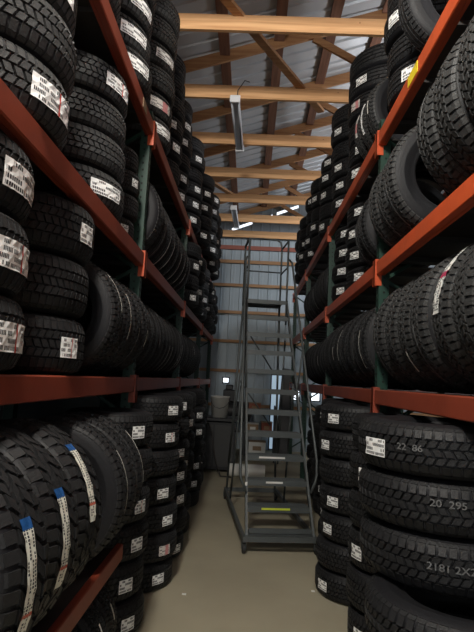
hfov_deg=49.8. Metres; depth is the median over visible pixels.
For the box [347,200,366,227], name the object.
tire
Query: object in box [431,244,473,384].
tire
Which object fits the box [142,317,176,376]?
tire
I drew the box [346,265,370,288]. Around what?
tire
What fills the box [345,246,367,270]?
tire
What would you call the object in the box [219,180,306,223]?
roof truss
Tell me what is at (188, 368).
tire
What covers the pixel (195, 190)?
tire
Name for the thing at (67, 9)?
tire
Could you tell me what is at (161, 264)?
tire
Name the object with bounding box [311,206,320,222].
tire
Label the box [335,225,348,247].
tire
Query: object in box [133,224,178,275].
tire
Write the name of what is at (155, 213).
tire
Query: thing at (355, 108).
tire
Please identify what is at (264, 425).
carton
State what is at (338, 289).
tire
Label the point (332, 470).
tire
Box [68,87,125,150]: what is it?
tire
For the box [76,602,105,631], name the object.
tire
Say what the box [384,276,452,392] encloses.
tire
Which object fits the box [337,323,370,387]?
tire
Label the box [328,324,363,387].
tire
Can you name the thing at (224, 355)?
wall
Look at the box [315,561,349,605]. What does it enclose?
tire
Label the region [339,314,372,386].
tire
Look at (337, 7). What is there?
roof purlin
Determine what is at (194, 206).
tire
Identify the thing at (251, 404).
carton
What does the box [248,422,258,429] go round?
carton
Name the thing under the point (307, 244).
tire
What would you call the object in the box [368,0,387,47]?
roof purlin
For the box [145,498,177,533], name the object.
tire
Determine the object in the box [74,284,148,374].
tire
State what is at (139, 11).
tire
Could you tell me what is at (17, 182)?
tire
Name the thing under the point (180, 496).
tire
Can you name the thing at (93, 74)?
tire
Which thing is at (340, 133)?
tire
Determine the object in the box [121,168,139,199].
tire
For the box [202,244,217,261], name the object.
tire
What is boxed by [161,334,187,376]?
tire
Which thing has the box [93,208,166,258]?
tire
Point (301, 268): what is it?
tire
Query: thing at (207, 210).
tire
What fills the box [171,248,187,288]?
tire
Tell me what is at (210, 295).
tire
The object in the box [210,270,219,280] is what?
tire
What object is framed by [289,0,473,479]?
rack
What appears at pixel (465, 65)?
tire
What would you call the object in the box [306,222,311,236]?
tire
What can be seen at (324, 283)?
tire
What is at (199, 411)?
tire
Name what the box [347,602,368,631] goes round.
tire
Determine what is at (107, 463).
tire
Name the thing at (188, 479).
tire
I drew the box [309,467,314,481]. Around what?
tire
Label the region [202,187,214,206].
tire
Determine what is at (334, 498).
tire
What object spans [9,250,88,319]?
tire
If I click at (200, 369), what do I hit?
trim
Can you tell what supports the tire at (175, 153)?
on the tire at (174, 167)
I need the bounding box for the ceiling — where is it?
[171,0,384,213]
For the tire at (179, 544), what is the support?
on the floor
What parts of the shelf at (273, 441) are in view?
leg, leg, leg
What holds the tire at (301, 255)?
on the tire at (301, 268)
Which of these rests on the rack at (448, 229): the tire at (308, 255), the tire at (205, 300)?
the tire at (308, 255)
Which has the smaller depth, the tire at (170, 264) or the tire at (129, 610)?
the tire at (129, 610)
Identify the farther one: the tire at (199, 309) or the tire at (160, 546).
the tire at (199, 309)
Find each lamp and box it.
[230,80,249,151]
[230,205,239,228]
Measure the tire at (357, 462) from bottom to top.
0.234 m
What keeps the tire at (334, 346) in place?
on the rack at (448, 229)
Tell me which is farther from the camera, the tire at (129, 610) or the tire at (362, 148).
the tire at (362, 148)
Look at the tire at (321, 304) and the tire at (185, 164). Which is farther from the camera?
the tire at (321, 304)
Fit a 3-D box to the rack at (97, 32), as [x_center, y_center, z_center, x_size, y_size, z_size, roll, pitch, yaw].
[-1.196,0.334,5.034,0.990,3.660,12.658,3,-7,2]
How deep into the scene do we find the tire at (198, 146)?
6.89 m
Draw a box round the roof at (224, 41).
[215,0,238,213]
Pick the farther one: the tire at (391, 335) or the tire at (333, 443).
the tire at (333, 443)
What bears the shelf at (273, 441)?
on the floor
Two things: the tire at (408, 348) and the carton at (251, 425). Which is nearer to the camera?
the tire at (408, 348)
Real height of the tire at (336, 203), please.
0.214 m
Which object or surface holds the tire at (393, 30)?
on the tire at (402, 50)
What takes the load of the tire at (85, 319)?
on the rack at (97, 32)
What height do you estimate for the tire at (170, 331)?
0.678 m
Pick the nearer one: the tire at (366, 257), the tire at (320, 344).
the tire at (366, 257)
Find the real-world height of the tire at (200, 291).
0.209 m
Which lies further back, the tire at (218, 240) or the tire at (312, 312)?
the tire at (218, 240)
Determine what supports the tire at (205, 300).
on the tire at (203, 316)
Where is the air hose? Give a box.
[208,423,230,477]
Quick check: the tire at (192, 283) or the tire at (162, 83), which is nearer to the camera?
the tire at (162, 83)
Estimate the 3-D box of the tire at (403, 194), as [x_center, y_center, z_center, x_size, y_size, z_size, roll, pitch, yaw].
[1.319,-0.861,3.212,0.772,0.768,0.214,3,-7,1]
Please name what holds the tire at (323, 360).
on the rack at (448, 229)
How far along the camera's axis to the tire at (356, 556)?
3.15 m
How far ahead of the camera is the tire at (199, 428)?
6.40 m
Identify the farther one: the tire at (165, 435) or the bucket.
the bucket
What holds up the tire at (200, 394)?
on the tire at (199, 411)
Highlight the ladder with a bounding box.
[223,237,317,554]
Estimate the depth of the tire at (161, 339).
4.44 m
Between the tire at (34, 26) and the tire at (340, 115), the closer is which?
the tire at (34, 26)
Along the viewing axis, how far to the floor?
4.18 m
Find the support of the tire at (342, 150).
on the tire at (340, 169)
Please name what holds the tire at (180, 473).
on the tire at (180, 496)
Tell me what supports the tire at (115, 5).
on the rack at (97, 32)
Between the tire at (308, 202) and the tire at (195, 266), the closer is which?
the tire at (195, 266)
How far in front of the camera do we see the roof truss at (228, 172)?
8.66 m
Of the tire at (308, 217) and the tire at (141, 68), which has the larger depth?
the tire at (308, 217)
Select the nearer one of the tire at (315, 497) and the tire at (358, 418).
the tire at (358, 418)
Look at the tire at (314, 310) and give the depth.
7.70 m
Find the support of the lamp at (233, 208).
hanging from the roof truss at (237, 198)
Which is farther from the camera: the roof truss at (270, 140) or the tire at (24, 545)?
the roof truss at (270, 140)
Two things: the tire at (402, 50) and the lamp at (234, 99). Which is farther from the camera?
the lamp at (234, 99)
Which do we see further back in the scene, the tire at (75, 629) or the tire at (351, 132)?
the tire at (351, 132)
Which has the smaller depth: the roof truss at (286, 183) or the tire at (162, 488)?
the tire at (162, 488)
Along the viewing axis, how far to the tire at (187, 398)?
4.69 m
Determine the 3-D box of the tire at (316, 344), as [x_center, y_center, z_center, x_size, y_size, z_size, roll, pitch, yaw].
[1.442,0.724,7.914,0.698,0.698,0.234,3,-7,2]
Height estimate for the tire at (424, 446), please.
0.238 m
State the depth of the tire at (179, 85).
5.26 m
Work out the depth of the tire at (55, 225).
2.29 m
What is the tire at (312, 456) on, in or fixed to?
on the tire at (311, 475)
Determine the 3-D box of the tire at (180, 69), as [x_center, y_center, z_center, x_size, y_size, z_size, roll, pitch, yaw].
[-0.906,-2.605,5.436,0.725,0.224,0.724,3,-7,2]
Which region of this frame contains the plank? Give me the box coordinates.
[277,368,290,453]
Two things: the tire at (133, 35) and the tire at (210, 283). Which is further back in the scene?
the tire at (210, 283)
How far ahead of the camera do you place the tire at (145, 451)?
3.28 m
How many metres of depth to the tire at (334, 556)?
3.81 m
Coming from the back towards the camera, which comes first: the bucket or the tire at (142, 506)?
the bucket
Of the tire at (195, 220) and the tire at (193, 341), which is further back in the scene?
the tire at (193, 341)
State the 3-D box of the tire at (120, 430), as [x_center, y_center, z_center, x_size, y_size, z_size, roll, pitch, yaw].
[-0.914,0.927,2.911,0.752,0.748,0.184,3,-7,-3]
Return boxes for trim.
[189,338,314,345]
[199,368,302,375]
[208,402,439,416]
[212,282,296,288]
[218,310,304,316]
[219,259,295,265]
[220,245,295,251]
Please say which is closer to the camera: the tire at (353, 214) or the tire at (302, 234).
the tire at (353, 214)
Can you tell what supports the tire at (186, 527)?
on the floor
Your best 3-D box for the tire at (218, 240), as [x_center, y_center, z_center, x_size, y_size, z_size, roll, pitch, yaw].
[-0.647,-1.359,9.525,0.678,0.209,0.678,1,-7,12]
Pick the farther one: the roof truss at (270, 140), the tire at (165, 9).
the roof truss at (270, 140)
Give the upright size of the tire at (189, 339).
0.678 m
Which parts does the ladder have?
post, rail, handrail, handrail post, guard post, guard rail, rail, guard rail, post, foot plate, guard post, rail, handrail post, handrail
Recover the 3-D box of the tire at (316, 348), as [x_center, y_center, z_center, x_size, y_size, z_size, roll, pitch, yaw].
[1.431,0.632,7.183,0.698,0.698,0.234,3,-7,1]
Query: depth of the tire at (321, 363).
6.40 m
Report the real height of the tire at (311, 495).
0.219 m
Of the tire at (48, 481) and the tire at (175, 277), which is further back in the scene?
the tire at (175, 277)
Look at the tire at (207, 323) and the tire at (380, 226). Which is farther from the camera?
the tire at (207, 323)
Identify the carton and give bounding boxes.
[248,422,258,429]
[248,440,265,452]
[249,402,260,408]
[261,421,272,430]
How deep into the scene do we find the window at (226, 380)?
12.00 m
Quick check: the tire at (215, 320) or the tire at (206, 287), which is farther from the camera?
the tire at (215, 320)
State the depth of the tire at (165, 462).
3.91 m
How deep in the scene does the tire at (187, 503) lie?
5.27 m
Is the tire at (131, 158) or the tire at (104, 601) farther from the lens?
the tire at (131, 158)
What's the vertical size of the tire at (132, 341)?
0.688 m
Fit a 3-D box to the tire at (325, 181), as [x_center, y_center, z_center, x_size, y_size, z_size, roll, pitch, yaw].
[1.466,-1.796,6.939,0.698,0.214,0.698,-1,-8,26]
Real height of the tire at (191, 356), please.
0.678 m
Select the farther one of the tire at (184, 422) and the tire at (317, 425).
the tire at (317, 425)
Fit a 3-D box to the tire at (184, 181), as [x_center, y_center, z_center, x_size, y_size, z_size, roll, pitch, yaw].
[-0.929,-1.595,6.084,0.697,0.214,0.698,5,-7,-16]
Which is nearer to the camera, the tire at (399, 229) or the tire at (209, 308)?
the tire at (399, 229)
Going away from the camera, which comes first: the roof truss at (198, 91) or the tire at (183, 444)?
the tire at (183, 444)
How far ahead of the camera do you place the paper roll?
8.40 m
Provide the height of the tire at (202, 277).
0.209 m
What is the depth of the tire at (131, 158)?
3.62 m
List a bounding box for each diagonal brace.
[215,182,234,193]
[220,0,323,112]
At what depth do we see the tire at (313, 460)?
6.39 m
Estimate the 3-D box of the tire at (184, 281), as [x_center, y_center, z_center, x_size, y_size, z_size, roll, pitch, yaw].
[-0.936,-0.586,6.125,0.738,0.738,0.234,3,-7,2]
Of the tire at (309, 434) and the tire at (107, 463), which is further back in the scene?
the tire at (309, 434)
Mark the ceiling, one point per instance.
(303, 59)
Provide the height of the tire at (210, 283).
0.209 m
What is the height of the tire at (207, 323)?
0.209 m
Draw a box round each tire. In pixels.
[0,0,76,98]
[0,37,69,150]
[0,132,34,225]
[0,212,29,297]
[0,295,24,371]
[0,418,101,591]
[0,425,78,626]
[0,452,48,631]
[4,311,84,374]
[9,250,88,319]
[21,190,94,266]
[37,416,127,561]
[46,0,77,37]
[54,414,136,542]
[61,121,124,185]
[64,411,142,523]
[65,407,152,446]
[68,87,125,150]
[69,161,123,220]
[71,625,80,631]
[73,272,131,373]
[74,49,128,119]
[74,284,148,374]
[75,261,122,372]
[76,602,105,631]
[77,305,153,374]
[81,278,140,374]
[92,585,116,631]
[93,173,163,254]
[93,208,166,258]
[104,392,183,421]
[104,554,143,601]
[105,516,147,562]
[109,0,120,23]
[112,305,158,375]
[115,587,143,631]
[117,12,150,65]
[118,217,133,238]
[120,0,152,41]
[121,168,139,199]
[121,303,164,375]
[122,193,138,223]
[123,145,138,174]
[125,44,151,103]
[125,116,170,155]
[125,481,149,523]
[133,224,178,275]
[136,311,167,374]
[137,445,152,481]
[138,391,192,415]
[139,318,170,375]
[140,556,172,592]
[141,526,176,563]
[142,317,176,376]
[143,318,173,375]
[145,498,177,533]
[146,0,156,16]
[146,318,180,376]
[146,389,196,409]
[146,421,179,449]
[146,473,175,505]
[147,89,171,129]
[149,39,174,81]
[149,62,174,108]
[149,207,171,264]
[149,446,178,477]
[151,14,176,61]
[154,221,175,270]
[154,329,182,376]
[155,0,179,40]
[157,330,184,376]
[159,289,198,308]
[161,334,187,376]
[162,388,204,405]
[163,237,181,280]
[166,137,181,165]
[166,157,179,186]
[167,238,185,284]
[168,335,190,376]
[169,115,182,144]
[171,96,184,126]
[171,211,200,233]
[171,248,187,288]
[171,530,183,557]
[173,73,184,103]
[173,461,186,484]
[174,54,185,83]
[174,255,189,292]
[174,483,186,507]
[174,505,186,532]
[175,437,189,461]
[176,415,189,437]
[177,187,186,208]
[178,170,188,192]
[179,153,189,176]
[179,334,192,374]
[179,337,194,375]
[179,339,195,376]
[180,340,196,376]
[181,135,192,159]
[181,341,200,377]
[181,387,205,401]
[182,339,198,376]
[182,511,189,533]
[183,118,191,140]
[183,470,191,489]
[184,100,192,123]
[184,450,193,470]
[184,490,190,510]
[185,196,201,216]
[185,274,198,291]
[185,412,194,429]
[185,430,194,449]
[186,181,202,202]
[187,241,201,260]
[188,166,202,186]
[188,257,200,276]
[188,471,201,490]
[189,489,198,506]
[190,151,204,174]
[190,300,203,315]
[190,455,200,472]
[191,136,204,156]
[191,422,204,438]
[192,405,204,421]
[195,229,210,249]
[196,308,206,320]
[197,271,205,286]
[197,286,203,300]
[199,215,211,232]
[199,257,206,272]
[201,201,212,219]
[201,456,205,468]
[202,173,214,191]
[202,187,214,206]
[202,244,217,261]
[202,294,208,307]
[202,315,212,327]
[203,282,208,294]
[205,269,209,282]
[206,303,212,315]
[206,321,213,331]
[207,260,217,272]
[207,292,212,303]
[208,281,213,292]
[209,325,215,334]
[210,232,216,245]
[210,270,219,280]
[211,219,217,233]
[211,299,215,309]
[212,206,218,221]
[213,194,219,209]
[213,315,217,324]
[216,226,220,238]
[216,237,220,249]
[295,240,299,251]
[295,262,298,272]
[295,272,301,284]
[298,239,305,252]
[298,251,304,264]
[298,263,316,276]
[299,216,306,229]
[299,228,306,240]
[303,343,321,384]
[304,235,311,249]
[304,248,314,264]
[304,291,312,321]
[305,196,311,212]
[305,345,320,383]
[306,210,312,224]
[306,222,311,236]
[306,290,314,319]
[306,444,312,458]
[307,344,322,383]
[307,430,311,443]
[307,459,310,472]
[308,294,316,317]
[308,415,314,428]
[309,220,319,237]
[309,284,318,315]
[309,341,324,383]
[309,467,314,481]
[309,482,314,498]
[310,436,316,448]
[310,450,314,462]
[311,177,319,195]
[311,191,320,209]
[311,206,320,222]
[311,235,321,252]
[311,343,334,385]
[311,457,320,476]
[312,291,320,313]
[312,476,320,494]
[312,494,319,512]
[313,281,323,312]
[313,348,335,385]
[313,439,320,458]
[314,339,337,385]
[314,422,319,439]
[315,270,325,309]
[315,405,320,421]
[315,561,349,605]
[316,532,350,574]
[317,341,340,385]
[317,496,321,515]
[318,217,337,239]
[318,271,326,305]
[318,518,321,533]
[319,170,332,191]
[319,201,332,221]
[319,428,357,459]
[319,454,353,487]
[320,186,332,206]
[320,346,348,386]
[320,481,351,516]
[320,508,352,545]
[321,155,332,174]
[321,265,352,310]
[321,398,355,407]
[321,403,401,431]
[322,333,350,386]
[324,324,354,386]
[325,400,369,403]
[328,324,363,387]
[331,103,348,130]
[331,121,349,148]
[331,157,349,183]
[331,194,345,217]
[331,281,346,301]
[332,139,349,164]
[332,176,346,199]
[332,262,348,283]
[332,321,367,387]
[334,244,347,264]
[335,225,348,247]
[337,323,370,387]
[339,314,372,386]
[345,225,356,249]
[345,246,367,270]
[345,307,374,386]
[346,161,363,191]
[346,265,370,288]
[346,561,372,612]
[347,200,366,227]
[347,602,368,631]
[348,89,372,128]
[348,524,376,573]
[349,64,386,105]
[349,122,355,149]
[349,144,363,168]
[349,449,367,487]
[349,486,365,527]
[350,42,387,84]
[352,309,397,389]
[352,413,429,448]
[354,108,389,159]
[355,218,429,266]
[358,180,445,266]
[358,307,414,390]
[358,415,473,481]
[358,463,473,538]
[359,103,387,148]
[360,511,473,599]
[365,77,404,139]
[365,571,473,631]
[368,166,449,247]
[373,282,435,391]
[376,158,424,238]
[383,126,437,229]
[384,0,448,56]
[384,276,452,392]
[387,0,398,17]
[387,34,420,80]
[387,55,419,110]
[397,270,473,394]
[398,0,439,51]
[409,250,473,393]
[416,79,471,193]
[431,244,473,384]
[432,33,473,173]
[451,245,473,363]
[457,16,473,118]
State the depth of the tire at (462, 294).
2.12 m
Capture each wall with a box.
[0,396,99,418]
[183,190,444,451]
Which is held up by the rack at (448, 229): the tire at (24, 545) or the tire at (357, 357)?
the tire at (357, 357)
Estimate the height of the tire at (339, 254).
0.214 m
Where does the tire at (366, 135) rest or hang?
on the rack at (448, 229)
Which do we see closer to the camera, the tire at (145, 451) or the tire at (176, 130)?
the tire at (145, 451)
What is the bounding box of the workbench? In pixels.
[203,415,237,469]
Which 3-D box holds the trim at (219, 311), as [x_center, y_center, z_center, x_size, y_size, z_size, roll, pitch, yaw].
[3.944,0.094,12.146,11.080,0.070,0.050,3,-7,2]
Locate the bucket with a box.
[211,395,229,417]
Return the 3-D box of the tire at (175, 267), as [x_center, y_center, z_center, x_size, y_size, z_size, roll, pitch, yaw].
[-0.952,-0.678,5.394,0.742,0.738,0.234,3,-7,2]
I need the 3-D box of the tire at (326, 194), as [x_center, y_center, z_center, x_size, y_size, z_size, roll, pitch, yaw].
[1.473,-1.580,6.914,0.698,0.214,0.698,-1,-8,27]
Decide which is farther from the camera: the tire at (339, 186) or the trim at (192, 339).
the trim at (192, 339)
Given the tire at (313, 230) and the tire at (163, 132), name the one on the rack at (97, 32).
the tire at (163, 132)
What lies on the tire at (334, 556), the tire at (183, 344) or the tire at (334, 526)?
the tire at (334, 526)
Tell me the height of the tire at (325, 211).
0.214 m
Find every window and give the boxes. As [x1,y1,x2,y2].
[222,377,229,383]
[310,392,320,401]
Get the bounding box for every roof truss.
[170,0,386,37]
[183,10,386,103]
[192,72,349,148]
[203,115,332,180]
[212,149,332,204]
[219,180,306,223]
[221,192,310,239]
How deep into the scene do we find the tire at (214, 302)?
10.02 m
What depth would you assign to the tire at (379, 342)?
3.47 m
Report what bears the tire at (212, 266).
on the rack at (97, 32)
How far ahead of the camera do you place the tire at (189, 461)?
5.31 m
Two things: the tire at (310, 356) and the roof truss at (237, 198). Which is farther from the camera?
the roof truss at (237, 198)
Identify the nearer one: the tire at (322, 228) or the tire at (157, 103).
the tire at (157, 103)
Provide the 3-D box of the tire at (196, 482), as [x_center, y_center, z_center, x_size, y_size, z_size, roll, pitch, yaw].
[-0.766,2.070,6.483,0.638,0.204,0.638,2,-7,4]
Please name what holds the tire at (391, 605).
on the tire
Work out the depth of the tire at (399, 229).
3.39 m
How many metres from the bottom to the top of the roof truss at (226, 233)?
1.925 m
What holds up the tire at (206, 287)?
on the tire at (205, 300)
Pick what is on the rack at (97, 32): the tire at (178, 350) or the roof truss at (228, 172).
the tire at (178, 350)
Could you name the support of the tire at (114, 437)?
on the shelf at (73, 602)
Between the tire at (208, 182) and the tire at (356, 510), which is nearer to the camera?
the tire at (356, 510)
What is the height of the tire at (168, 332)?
0.678 m
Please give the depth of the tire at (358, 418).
3.30 m
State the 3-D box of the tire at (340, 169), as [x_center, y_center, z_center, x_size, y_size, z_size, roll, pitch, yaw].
[1.467,-1.686,6.063,0.688,0.214,0.688,1,-7,17]
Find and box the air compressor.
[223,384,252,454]
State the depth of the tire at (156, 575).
3.80 m
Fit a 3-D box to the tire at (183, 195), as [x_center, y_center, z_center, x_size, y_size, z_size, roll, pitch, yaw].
[-0.944,-1.381,6.046,0.698,0.214,0.697,3,-7,-4]
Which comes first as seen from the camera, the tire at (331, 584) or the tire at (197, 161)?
the tire at (331, 584)
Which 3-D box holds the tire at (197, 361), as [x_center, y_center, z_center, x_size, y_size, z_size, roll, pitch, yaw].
[-0.945,0.648,8.184,0.678,0.678,0.229,3,-7,2]
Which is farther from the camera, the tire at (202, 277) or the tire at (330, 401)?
the tire at (202, 277)
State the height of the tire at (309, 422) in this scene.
0.219 m
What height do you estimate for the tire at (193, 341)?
0.678 m
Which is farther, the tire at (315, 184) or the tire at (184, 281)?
the tire at (315, 184)
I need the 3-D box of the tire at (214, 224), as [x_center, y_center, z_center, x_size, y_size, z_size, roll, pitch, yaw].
[-0.660,-1.487,8.502,0.678,0.209,0.678,7,-8,-28]
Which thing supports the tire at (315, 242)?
on the rack at (448, 229)
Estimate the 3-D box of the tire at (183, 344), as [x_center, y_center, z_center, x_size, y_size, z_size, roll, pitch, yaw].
[-0.970,0.391,6.124,0.678,0.678,0.221,3,-7,2]
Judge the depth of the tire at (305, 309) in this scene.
8.42 m
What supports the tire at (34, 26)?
on the tire at (33, 84)
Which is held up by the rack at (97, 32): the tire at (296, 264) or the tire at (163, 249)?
the tire at (163, 249)
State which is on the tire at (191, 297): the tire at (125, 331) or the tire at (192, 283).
the tire at (192, 283)
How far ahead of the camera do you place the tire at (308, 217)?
8.34 m
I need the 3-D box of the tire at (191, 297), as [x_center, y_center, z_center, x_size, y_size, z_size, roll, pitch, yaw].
[-0.846,-0.232,6.789,0.678,0.209,0.678,3,-7,-3]
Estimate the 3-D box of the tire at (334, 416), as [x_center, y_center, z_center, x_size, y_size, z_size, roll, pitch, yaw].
[1.002,0.823,4.138,0.638,0.204,0.638,3,-7,-3]
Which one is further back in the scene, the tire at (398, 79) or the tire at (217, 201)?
the tire at (217, 201)
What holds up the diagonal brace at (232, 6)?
attached to the roof truss at (198, 91)
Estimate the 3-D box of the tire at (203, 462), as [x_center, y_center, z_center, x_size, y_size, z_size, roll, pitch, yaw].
[-0.798,2.229,7.830,0.638,0.209,0.638,4,-7,-9]
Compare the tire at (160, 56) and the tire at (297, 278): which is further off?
the tire at (297, 278)
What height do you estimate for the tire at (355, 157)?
0.234 m
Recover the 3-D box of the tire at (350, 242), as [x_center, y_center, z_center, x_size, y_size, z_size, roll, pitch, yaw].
[1.446,-0.774,5.130,0.697,0.214,0.698,0,-8,23]
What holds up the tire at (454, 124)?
on the rack at (448, 229)
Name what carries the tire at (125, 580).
on the tire at (129, 610)
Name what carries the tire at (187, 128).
on the tire at (186, 146)
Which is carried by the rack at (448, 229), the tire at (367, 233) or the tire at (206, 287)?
the tire at (367, 233)
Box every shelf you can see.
[31,543,122,631]
[242,406,275,462]
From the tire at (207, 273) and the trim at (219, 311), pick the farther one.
the trim at (219, 311)
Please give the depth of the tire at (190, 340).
7.88 m
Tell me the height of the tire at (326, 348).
0.738 m
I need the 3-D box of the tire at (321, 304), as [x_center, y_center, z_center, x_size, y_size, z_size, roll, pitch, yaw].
[1.440,-0.353,7.046,0.718,0.718,0.229,3,-7,1]
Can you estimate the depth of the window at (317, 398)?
11.92 m
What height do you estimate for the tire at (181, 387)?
0.204 m
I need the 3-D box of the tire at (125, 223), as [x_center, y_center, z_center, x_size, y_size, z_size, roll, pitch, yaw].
[-0.948,-0.607,3.657,0.409,0.169,0.409,3,-7,-3]
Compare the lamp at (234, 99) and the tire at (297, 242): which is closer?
the lamp at (234, 99)
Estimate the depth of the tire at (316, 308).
7.51 m
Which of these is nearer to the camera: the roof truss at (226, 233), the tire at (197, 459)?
the tire at (197, 459)
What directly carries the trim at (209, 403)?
attached to the wall at (224, 355)
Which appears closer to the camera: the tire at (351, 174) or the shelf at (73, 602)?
the shelf at (73, 602)
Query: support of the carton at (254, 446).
on the shelf at (273, 441)
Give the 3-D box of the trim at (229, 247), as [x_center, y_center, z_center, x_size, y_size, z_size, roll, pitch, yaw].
[4.023,-1.482,12.342,11.080,0.100,0.050,3,-7,2]
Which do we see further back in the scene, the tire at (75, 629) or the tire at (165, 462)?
the tire at (165, 462)
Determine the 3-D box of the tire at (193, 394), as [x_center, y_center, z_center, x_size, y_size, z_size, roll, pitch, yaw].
[-0.757,0.902,5.486,0.638,0.204,0.638,0,-8,20]
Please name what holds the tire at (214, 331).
on the rack at (97, 32)
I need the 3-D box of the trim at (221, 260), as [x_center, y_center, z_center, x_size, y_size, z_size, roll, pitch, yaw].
[4.005,-1.135,12.299,11.080,0.080,0.050,3,-7,2]
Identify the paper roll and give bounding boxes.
[229,463,264,476]
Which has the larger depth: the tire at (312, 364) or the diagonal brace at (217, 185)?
the diagonal brace at (217, 185)
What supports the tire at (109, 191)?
on the rack at (97, 32)
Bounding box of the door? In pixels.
[268,374,281,449]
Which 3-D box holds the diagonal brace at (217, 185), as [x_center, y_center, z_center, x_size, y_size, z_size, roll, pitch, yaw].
[-0.480,-2.464,9.342,0.090,0.040,1.749,-2,-8,32]
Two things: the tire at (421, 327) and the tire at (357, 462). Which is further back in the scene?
the tire at (357, 462)
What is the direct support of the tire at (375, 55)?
on the tire at (368, 79)
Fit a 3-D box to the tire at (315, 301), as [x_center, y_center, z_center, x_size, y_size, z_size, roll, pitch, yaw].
[1.447,-0.323,7.284,0.722,0.718,0.229,3,-7,2]
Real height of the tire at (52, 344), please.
0.269 m
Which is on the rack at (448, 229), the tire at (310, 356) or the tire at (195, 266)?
the tire at (310, 356)
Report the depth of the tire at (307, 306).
8.18 m
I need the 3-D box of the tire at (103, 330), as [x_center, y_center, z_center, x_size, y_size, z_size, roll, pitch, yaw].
[-1.011,-0.011,2.953,0.691,0.688,0.221,3,-7,2]
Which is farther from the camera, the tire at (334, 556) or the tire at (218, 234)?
the tire at (218, 234)
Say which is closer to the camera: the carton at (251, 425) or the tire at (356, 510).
the tire at (356, 510)
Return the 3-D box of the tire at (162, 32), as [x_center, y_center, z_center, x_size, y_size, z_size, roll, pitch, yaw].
[-0.911,-2.457,4.607,0.738,0.219,0.738,3,-7,2]
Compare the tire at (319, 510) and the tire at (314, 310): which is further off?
the tire at (314, 310)
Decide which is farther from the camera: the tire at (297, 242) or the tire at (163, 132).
the tire at (297, 242)
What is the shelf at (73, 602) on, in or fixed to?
on the floor
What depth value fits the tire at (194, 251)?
6.68 m
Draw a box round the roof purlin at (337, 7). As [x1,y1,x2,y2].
[290,0,344,195]
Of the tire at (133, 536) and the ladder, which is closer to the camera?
the tire at (133, 536)
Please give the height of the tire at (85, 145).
0.219 m
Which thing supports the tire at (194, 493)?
on the floor
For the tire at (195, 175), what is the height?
0.209 m
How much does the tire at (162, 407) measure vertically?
0.204 m
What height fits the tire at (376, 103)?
0.658 m
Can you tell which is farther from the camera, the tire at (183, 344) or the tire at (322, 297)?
the tire at (322, 297)
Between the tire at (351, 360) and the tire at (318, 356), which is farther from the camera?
the tire at (318, 356)
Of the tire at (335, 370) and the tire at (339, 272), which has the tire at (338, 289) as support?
the tire at (339, 272)
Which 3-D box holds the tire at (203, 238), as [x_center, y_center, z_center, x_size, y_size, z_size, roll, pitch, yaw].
[-0.730,-1.163,7.693,0.678,0.209,0.678,1,-7,18]
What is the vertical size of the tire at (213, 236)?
0.209 m
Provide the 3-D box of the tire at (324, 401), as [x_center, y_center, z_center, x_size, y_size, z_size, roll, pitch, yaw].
[1.239,1.003,5.490,0.658,0.204,0.658,-3,-9,39]
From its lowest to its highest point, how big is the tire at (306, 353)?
0.698 m
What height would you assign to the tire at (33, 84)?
0.254 m
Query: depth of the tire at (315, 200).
7.54 m
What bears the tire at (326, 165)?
on the tire at (325, 181)
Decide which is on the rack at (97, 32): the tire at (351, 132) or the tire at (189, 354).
the tire at (189, 354)
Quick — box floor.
[135,449,347,631]
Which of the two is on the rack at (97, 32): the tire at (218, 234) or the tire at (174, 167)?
the tire at (174, 167)
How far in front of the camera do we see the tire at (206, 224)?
7.51 m
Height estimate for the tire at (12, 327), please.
0.269 m
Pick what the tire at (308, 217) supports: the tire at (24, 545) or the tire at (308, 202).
the tire at (308, 202)
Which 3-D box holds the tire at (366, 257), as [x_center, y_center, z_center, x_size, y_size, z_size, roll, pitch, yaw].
[1.383,-0.702,4.341,0.742,0.738,0.224,3,-7,2]
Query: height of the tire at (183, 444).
0.204 m
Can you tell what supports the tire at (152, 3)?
on the tire at (139, 11)
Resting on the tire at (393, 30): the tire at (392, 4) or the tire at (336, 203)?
the tire at (392, 4)
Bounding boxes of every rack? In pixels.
[0,0,215,418]
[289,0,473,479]
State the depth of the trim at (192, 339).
12.13 m
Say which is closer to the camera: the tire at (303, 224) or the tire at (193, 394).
the tire at (193, 394)
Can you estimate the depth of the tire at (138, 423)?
3.24 m
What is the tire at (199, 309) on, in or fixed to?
on the rack at (97, 32)
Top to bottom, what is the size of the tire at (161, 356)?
0.678 m
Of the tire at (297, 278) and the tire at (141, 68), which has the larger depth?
the tire at (297, 278)
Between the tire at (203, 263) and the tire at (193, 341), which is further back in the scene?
the tire at (193, 341)
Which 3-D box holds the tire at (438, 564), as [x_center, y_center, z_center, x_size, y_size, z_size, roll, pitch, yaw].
[1.039,1.130,2.524,0.838,0.238,0.838,6,-8,-24]
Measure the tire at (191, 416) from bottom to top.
0.204 m
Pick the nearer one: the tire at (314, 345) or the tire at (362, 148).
the tire at (362, 148)
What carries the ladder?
on the floor
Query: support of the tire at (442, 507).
on the tire at (438, 564)
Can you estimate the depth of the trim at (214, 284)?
12.30 m
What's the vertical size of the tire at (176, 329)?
0.678 m
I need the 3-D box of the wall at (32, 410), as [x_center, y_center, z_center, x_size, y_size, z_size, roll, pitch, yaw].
[-1.891,-0.699,3.253,0.050,5.300,18.200,3,-7,2]
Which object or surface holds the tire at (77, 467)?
on the shelf at (73, 602)

